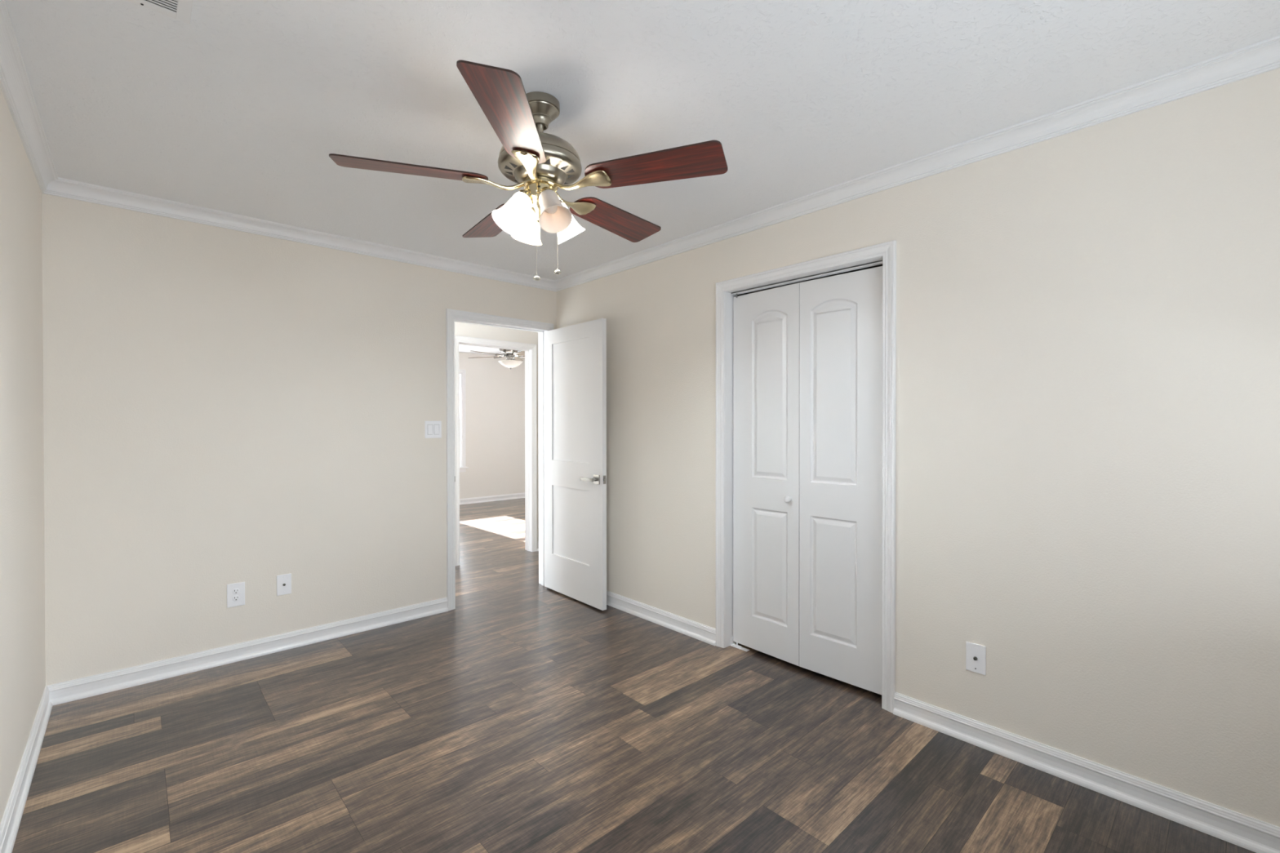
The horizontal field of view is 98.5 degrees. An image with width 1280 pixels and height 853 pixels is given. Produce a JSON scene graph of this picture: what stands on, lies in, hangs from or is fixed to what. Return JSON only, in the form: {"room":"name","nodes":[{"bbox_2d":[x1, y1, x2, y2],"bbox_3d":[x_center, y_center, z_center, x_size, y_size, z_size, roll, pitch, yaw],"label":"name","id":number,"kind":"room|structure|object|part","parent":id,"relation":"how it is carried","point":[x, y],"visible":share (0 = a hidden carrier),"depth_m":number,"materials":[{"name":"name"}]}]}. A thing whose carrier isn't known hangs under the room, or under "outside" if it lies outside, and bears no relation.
{"room":"empty bedroom","nodes":[
{"label":"empty bedroom","id":0,"kind":"room"},
{"bbox_2d":[0,87,45,824],"bbox_3d":[-1.347,0.083,0.948,0.100,2.440,4.260,0,1,-43],"label":"wall","id":1,"kind":"structure","parent":0,"point":[22,548],"depth_m":1.98,"materials":[{"name":"beige paint"}]},
{"bbox_2d":[0,685,53,852],"bbox_3d":[-1.335,1.256,1.035,0.024,0.092,4.160,0,1,-43],"label":"baseboard","id":2,"kind":"structure","parent":1,"relation":"attached to","point":[11,821],"depth_m":1.95,"materials":[{"name":"white wood"}]},
{"bbox_2d":[0,0,57,193],"bbox_3d":[-1.325,-1.102,1.030,0.056,0.072,4.160,0,1,-43],"label":"trim","id":3,"kind":"structure","parent":1,"relation":"attached to","point":[15,85],"depth_m":1.89,"materials":[{"name":"white wood"}]},
{"bbox_2d":[41,193,556,685],"bbox_3d":[-0.918,0.060,4.319,5.300,2.440,0.115,0,1,-43],"label":"wall","id":4,"kind":"structure","parent":0,"point":[222,406],"depth_m":3.01,"materials":[{"name":"beige paint"}]},
{"bbox_2d":[226,582,244,608],"bbox_3d":[-2.223,0.926,3.037,0.081,0.128,0.009,0,1,-43],"label":"wall outlet","id":5,"kind":"object","parent":4,"relation":"attached to","point":[235,592],"visible":1,"depth_m":3.03,"materials":[{"name":"white plastic"}]},
{"bbox_2d":[232,595,239,601],"bbox_3d":[-2.221,0.946,3.035,0.034,0.034,0.002,0,1,-43],"label":"socket","id":6,"kind":"object","parent":5,"relation":"attached to","point":[235,597],"depth_m":3.03,"materials":[{"name":"white plastic"}]},
{"bbox_2d":[232,588,239,594],"bbox_3d":[-2.221,0.907,3.034,0.034,0.034,0.002,0,1,-43],"label":"socket","id":7,"kind":"object","parent":5,"relation":"attached to","point":[235,591],"depth_m":3.03,"materials":[{"name":"white plastic"}]},
{"bbox_2d":[47,597,448,705],"bbox_3d":[-1.705,1.240,3.506,2.829,0.092,0.024,0,1,-43],"label":"baseboard","id":8,"kind":"structure","parent":4,"relation":"attached to","point":[63,692],"depth_m":3.01,"materials":[{"name":"white wood"}]},
{"bbox_2d":[276,573,291,595],"bbox_3d":[-2.054,0.914,3.187,0.072,0.117,0.017,0,1,-43],"label":"cable plate","id":9,"kind":"object","parent":4,"relation":"attached to","point":[283,581],"visible":1,"depth_m":3.19,"materials":[{"name":"white plastic"}]},
{"bbox_2d":[44,177,555,291],"bbox_3d":[-1.696,-1.118,3.479,2.829,0.072,0.056,0,1,-43],"label":"trim","id":10,"kind":"structure","parent":4,"relation":"attached to","point":[60,187],"depth_m":3.11,"materials":[{"name":"white wood"}]},
{"bbox_2d":[424,421,441,438],"bbox_3d":[-1.414,0.021,3.776,0.114,0.117,0.010,0,1,-43],"label":"light switch","id":11,"kind":"object","parent":4,"relation":"attached to","point":[433,428],"visible":1,"depth_m":3.77,"materials":[{"name":"white plastic"}]},
{"bbox_2d":[445,308,553,610],"bbox_3d":[-1.064,0.230,4.186,0.881,2.102,0.152,0,1,-43],"label":"trim","id":12,"kind":"structure","parent":4,"relation":"attached to","point":[452,316],"depth_m":3.90,"materials":[{"name":"white wood"}]},
{"bbox_2d":[543,318,606,610],"bbox_3d":[-0.514,0.261,4.081,0.104,2.015,0.778,0,1,-41],"label":"door","id":13,"kind":"structure","parent":4,"relation":"in","point":[575,356],"depth_m":4.04,"materials":[{"name":"white paint"}]},
{"bbox_3d":[-0.358,0.369,3.862,0.048,0.023,0.136,0,1,-41],"label":"lever","id":14,"kind":"part","parent":13,"relation":"part of","materials":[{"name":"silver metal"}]},
{"bbox_3d":[-0.302,0.368,3.842,0.010,0.065,0.065,0,1,-41],"label":"handle","id":15,"kind":"part","parent":13,"relation":"part of","materials":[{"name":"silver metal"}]},
{"bbox_3d":[-0.242,0.368,3.808,0.023,0.058,0.010,0,1,-41],"label":"latch plate","id":16,"kind":"part","parent":13,"relation":"part of","materials":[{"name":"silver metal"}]},
{"bbox_2d":[458,351,524,498],"bbox_3d":[-3.046,0.033,8.766,4.200,2.440,0.120,0,1,-43],"label":"wall","id":17,"kind":"structure","parent":0,"point":[495,393],"depth_m":9.23,"materials":[{"name":"white paint"}]},
{"bbox_2d":[458,368,468,472],"bbox_3d":[-3.186,-0.090,8.607,0.994,1.647,0.165,0,1,-43],"label":"window","id":18,"kind":"structure","parent":17,"relation":"in","point":[463,467],"depth_m":8.86,"materials":[{"name":"white"}]},
{"bbox_3d":[-3.197,0.261,8.622,0.796,0.761,0.026,0,1,-43],"label":"sash","id":19,"kind":"part","parent":18,"relation":"part of","materials":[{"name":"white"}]},
{"bbox_3d":[-3.161,0.694,8.586,0.994,0.080,0.095,0,1,-43],"label":"sill","id":20,"kind":"part","parent":18,"relation":"part of","materials":[{"name":"white"}]},
{"bbox_2d":[459,492,524,504],"bbox_3d":[-2.997,1.207,8.721,4.000,0.092,0.024,0,1,-43],"label":"baseboard","id":21,"kind":"structure","parent":17,"relation":"attached to","point":[517,495],"depth_m":9.20,"materials":[{"name":"white wood"}]},
{"bbox_2d":[454,321,538,542],"bbox_3d":[-1.089,0.051,5.685,5.500,2.440,0.115,0,1,-43],"label":"wall","id":22,"kind":"structure","parent":0,"point":[461,329],"depth_m":5.39,"materials":[{"name":"white paint"}]},
{"bbox_2d":[454,335,537,565],"bbox_3d":[-1.423,0.220,5.378,0.881,2.107,0.152,0,1,-43],"label":"trim","id":23,"kind":"structure","parent":22,"relation":"attached to","point":[531,349],"depth_m":5.60,"materials":[{"name":"white wood"}]},
{"bbox_2d":[12,497,1255,852],"bbox_3d":[-0.721,1.302,4.838,6.320,0.050,9.320,0,1,-43],"label":"floor","id":24,"kind":"structure","parent":0,"point":[525,715],"depth_m":2.13,"materials":[{"name":"laminate"}]},
{"bbox_2d":[4,0,1279,357],"bbox_3d":[-0.730,-1.203,4.828,6.320,0.080,9.300,0,1,-43],"label":"ceiling","id":25,"kind":"structure","parent":0,"point":[242,108],"depth_m":1.87,"materials":[{"name":"white paint"}]},
{"bbox_2d":[126,0,193,23],"bbox_3d":[-1.224,-1.136,1.359,0.200,0.007,0.357,0,1,-43],"label":"ceiling vent","id":26,"kind":"object","parent":25,"relation":"in","point":[180,10],"visible":1,"depth_m":1.49,"materials":[{"name":"white metal"}]},
{"bbox_2d":[468,348,524,369],"bbox_3d":[-1.745,-0.973,7.454,1.214,0.414,1.188,0,1,-43],"label":"ceiling fan","id":27,"kind":"object","parent":25,"relation":"hanging from","point":[512,361],"visible":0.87,"depth_m":7.40,"materials":[{"name":"grey metal"}]},
{"bbox_3d":[-2.139,-0.956,7.598,0.455,0.031,0.129,0,0,16],"label":"blade","id":28,"kind":"part","parent":27,"relation":"part of","materials":[{"name":"beige wood"}]},
{"bbox_3d":[-1.982,-0.953,7.159,0.129,0.031,0.455,0,0,34],"label":"blade","id":29,"kind":"part","parent":27,"relation":"part of","materials":[{"name":"beige wood"}]},
{"bbox_3d":[-1.906,-0.954,7.530,0.192,0.041,0.032,0,0,16],"label":"blade arm","id":30,"kind":"part","parent":27,"relation":"part of","materials":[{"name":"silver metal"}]},
{"bbox_3d":[-1.758,-0.842,7.487,0.320,0.087,0.320,0,1,-43],"label":"lamp shade","id":31,"kind":"part","parent":27,"relation":"part of","materials":[{"name":"white glass"}]},
{"bbox_3d":[-1.770,-0.958,7.884,0.129,0.031,0.455,0,0,-2],"label":"blade","id":32,"kind":"part","parent":27,"relation":"part of","materials":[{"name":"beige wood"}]},
{"bbox_3d":[-1.515,-0.953,7.172,0.129,0.031,0.455,0,0,-38],"label":"blade","id":33,"kind":"part","parent":27,"relation":"part of","materials":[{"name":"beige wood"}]},
{"bbox_2d":[328,59,727,280],"bbox_3d":[-0.356,-0.826,1.985,1.270,0.637,1.260,0,1,-43],"label":"ceiling fan","id":34,"kind":"object","parent":25,"relation":"hanging from","point":[540,162],"visible":1,"depth_m":1.85,"materials":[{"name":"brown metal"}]},
{"bbox_3d":[-0.750,-0.851,1.829,0.477,0.038,0.154,0,0,-17],"label":"blade","id":35,"kind":"part","parent":34,"relation":"part of","materials":[{"name":"brown wood"}]},
{"bbox_3d":[-0.592,-0.854,2.293,0.154,0.038,0.477,0,0,-35],"label":"blade","id":36,"kind":"part","parent":34,"relation":"part of","materials":[{"name":"brown wood"}]},
{"bbox_3d":[-0.500,-0.840,1.907,0.218,0.036,0.084,0,0,-17],"label":"blade arm","id":37,"kind":"part","parent":34,"relation":"part of","materials":[{"name":"gold metal"}]},
{"bbox_3d":[-0.358,-0.849,1.536,0.154,0.038,0.477,0,0,1],"label":"blade","id":38,"kind":"part","parent":34,"relation":"part of","materials":[{"name":"brown wood"}]},
{"bbox_3d":[-0.440,-0.736,1.897,0.136,0.145,0.114,0,1,-43],"label":"lamp shade","id":39,"kind":"part","parent":34,"relation":"part of","materials":[{"name":"white glass"}]},
{"bbox_3d":[-0.355,-0.840,1.798,0.084,0.036,0.218,0,0,1],"label":"blade arm","id":40,"kind":"part","parent":34,"relation":"part of","materials":[{"name":"gold metal"}]},
{"bbox_3d":[-0.408,-0.737,2.041,0.114,0.145,0.136,0,1,-43],"label":"lamp shade","id":41,"kind":"part","parent":34,"relation":"part of","materials":[{"name":"white glass"}]},
{"bbox_3d":[-0.356,-0.668,1.905,0.005,0.297,0.009,0,0,4],"label":"pull chain","id":42,"kind":"part","parent":34,"relation":"part of","materials":[{"name":"silver metal"}]},
{"bbox_3d":[-0.356,-0.514,1.903,0.027,0.018,0.027,0,1,-43],"label":"pull knob","id":43,"kind":"part","parent":34,"relation":"part of","materials":[{"name":"silver metal"}]},
{"bbox_3d":[-0.308,-0.763,1.886,0.044,0.075,0.061,0,1,-43],"label":"bulb","id":44,"kind":"part","parent":34,"relation":"part of","materials":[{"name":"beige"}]},
{"bbox_3d":[-0.296,-0.736,1.865,0.114,0.145,0.136,0,1,-43],"label":"lamp shade","id":45,"kind":"part","parent":34,"relation":"part of","materials":[{"name":"white glass"}]},
{"bbox_3d":[-0.292,-0.550,1.954,0.027,0.018,0.027,0,1,-43],"label":"pull knob","id":46,"kind":"part","parent":34,"relation":"part of","materials":[{"name":"silver metal"}]},
{"bbox_3d":[-0.265,-0.737,2.009,0.136,0.145,0.114,0,1,-43],"label":"lamp shade","id":47,"kind":"part","parent":34,"relation":"part of","materials":[{"name":"white glass"}]},
{"bbox_3d":[-0.260,-0.841,2.076,0.084,0.036,0.218,0,0,37],"label":"blade arm","id":48,"kind":"part","parent":34,"relation":"part of","materials":[{"name":"gold metal"}]},
{"bbox_3d":[-0.206,-0.840,1.903,0.218,0.036,0.084,0,0,19],"label":"blade arm","id":49,"kind":"part","parent":34,"relation":"part of","materials":[{"name":"gold metal"}]},
{"bbox_3d":[-0.103,-0.855,2.286,0.154,0.038,0.477,0,0,37],"label":"blade","id":50,"kind":"part","parent":34,"relation":"part of","materials":[{"name":"brown wood"}]},
{"bbox_3d":[0.042,-0.852,1.818,0.477,0.038,0.154,0,0,19],"label":"blade","id":51,"kind":"part","parent":34,"relation":"part of","materials":[{"name":"brown wood"}]},
{"bbox_2d":[737,264,882,296],"bbox_3d":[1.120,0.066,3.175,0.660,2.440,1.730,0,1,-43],"label":"door track","id":52,"kind":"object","parent":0,"point":[878,265],"depth_m":3.57,"materials":[{"name":"grey paint"}]},
{"bbox_2d":[556,67,1279,826],"bbox_3d":[0.812,0.068,2.938,0.115,2.440,4.260,0,1,-43],"label":"wall","id":53,"kind":"structure","parent":0,"point":[1087,453],"depth_m":2.03,"materials":[{"name":"beige paint"}]},
{"bbox_2d":[729,260,882,694],"bbox_3d":[0.847,0.255,2.907,0.082,2.067,0.912,0,1,-43],"label":"door","id":54,"kind":"structure","parent":53,"relation":"in","point":[807,356],"depth_m":2.86,"materials":[{"name":"white paint"}]},
{"bbox_3d":[0.706,0.254,3.085,0.034,2.022,0.443,0,0,-41],"label":"panel","id":55,"kind":"part","parent":54,"relation":"part of","materials":[{"name":"white paint"}]},
{"bbox_3d":[0.789,0.388,2.937,0.036,0.035,0.035,0,1,-41],"label":"knob","id":56,"kind":"part","parent":54,"relation":"part of","materials":[{"name":"white paint"}]},
{"bbox_3d":[1.010,0.256,2.755,0.034,2.022,0.452,0,1,-44],"label":"panel","id":57,"kind":"part","parent":54,"relation":"part of","materials":[{"name":"white paint"}]},
{"bbox_2d":[715,240,896,713],"bbox_3d":[0.839,0.226,2.897,0.134,2.125,1.030,0,1,-43],"label":"trim","id":58,"kind":"structure","parent":53,"relation":"attached to","point":[886,252],"depth_m":2.70,"materials":[{"name":"white wood"}]},
{"bbox_2d":[554,35,1279,291],"bbox_3d":[0.714,-1.116,2.910,0.056,0.072,4.160,0,1,-43],"label":"trim","id":59,"kind":"structure","parent":53,"relation":"attached to","point":[1264,56],"depth_m":2.16,"materials":[{"name":"white wood"}]},
{"bbox_2d":[606,590,1279,852],"bbox_3d":[0.728,1.242,2.936,0.024,0.092,4.160,0,1,-43],"label":"baseboard","id":60,"kind":"structure","parent":53,"relation":"attached to","point":[1257,836],"depth_m":2.01,"materials":[{"name":"white wood"}]},
{"bbox_2d":[965,641,986,675],"bbox_3d":[1.366,0.945,2.247,0.017,0.117,0.072,0,1,-43],"label":"cable plate","id":61,"kind":"object","parent":53,"relation":"attached to","point":[975,654],"visible":1,"depth_m":2.25,"materials":[{"name":"white plastic"}]}
]}

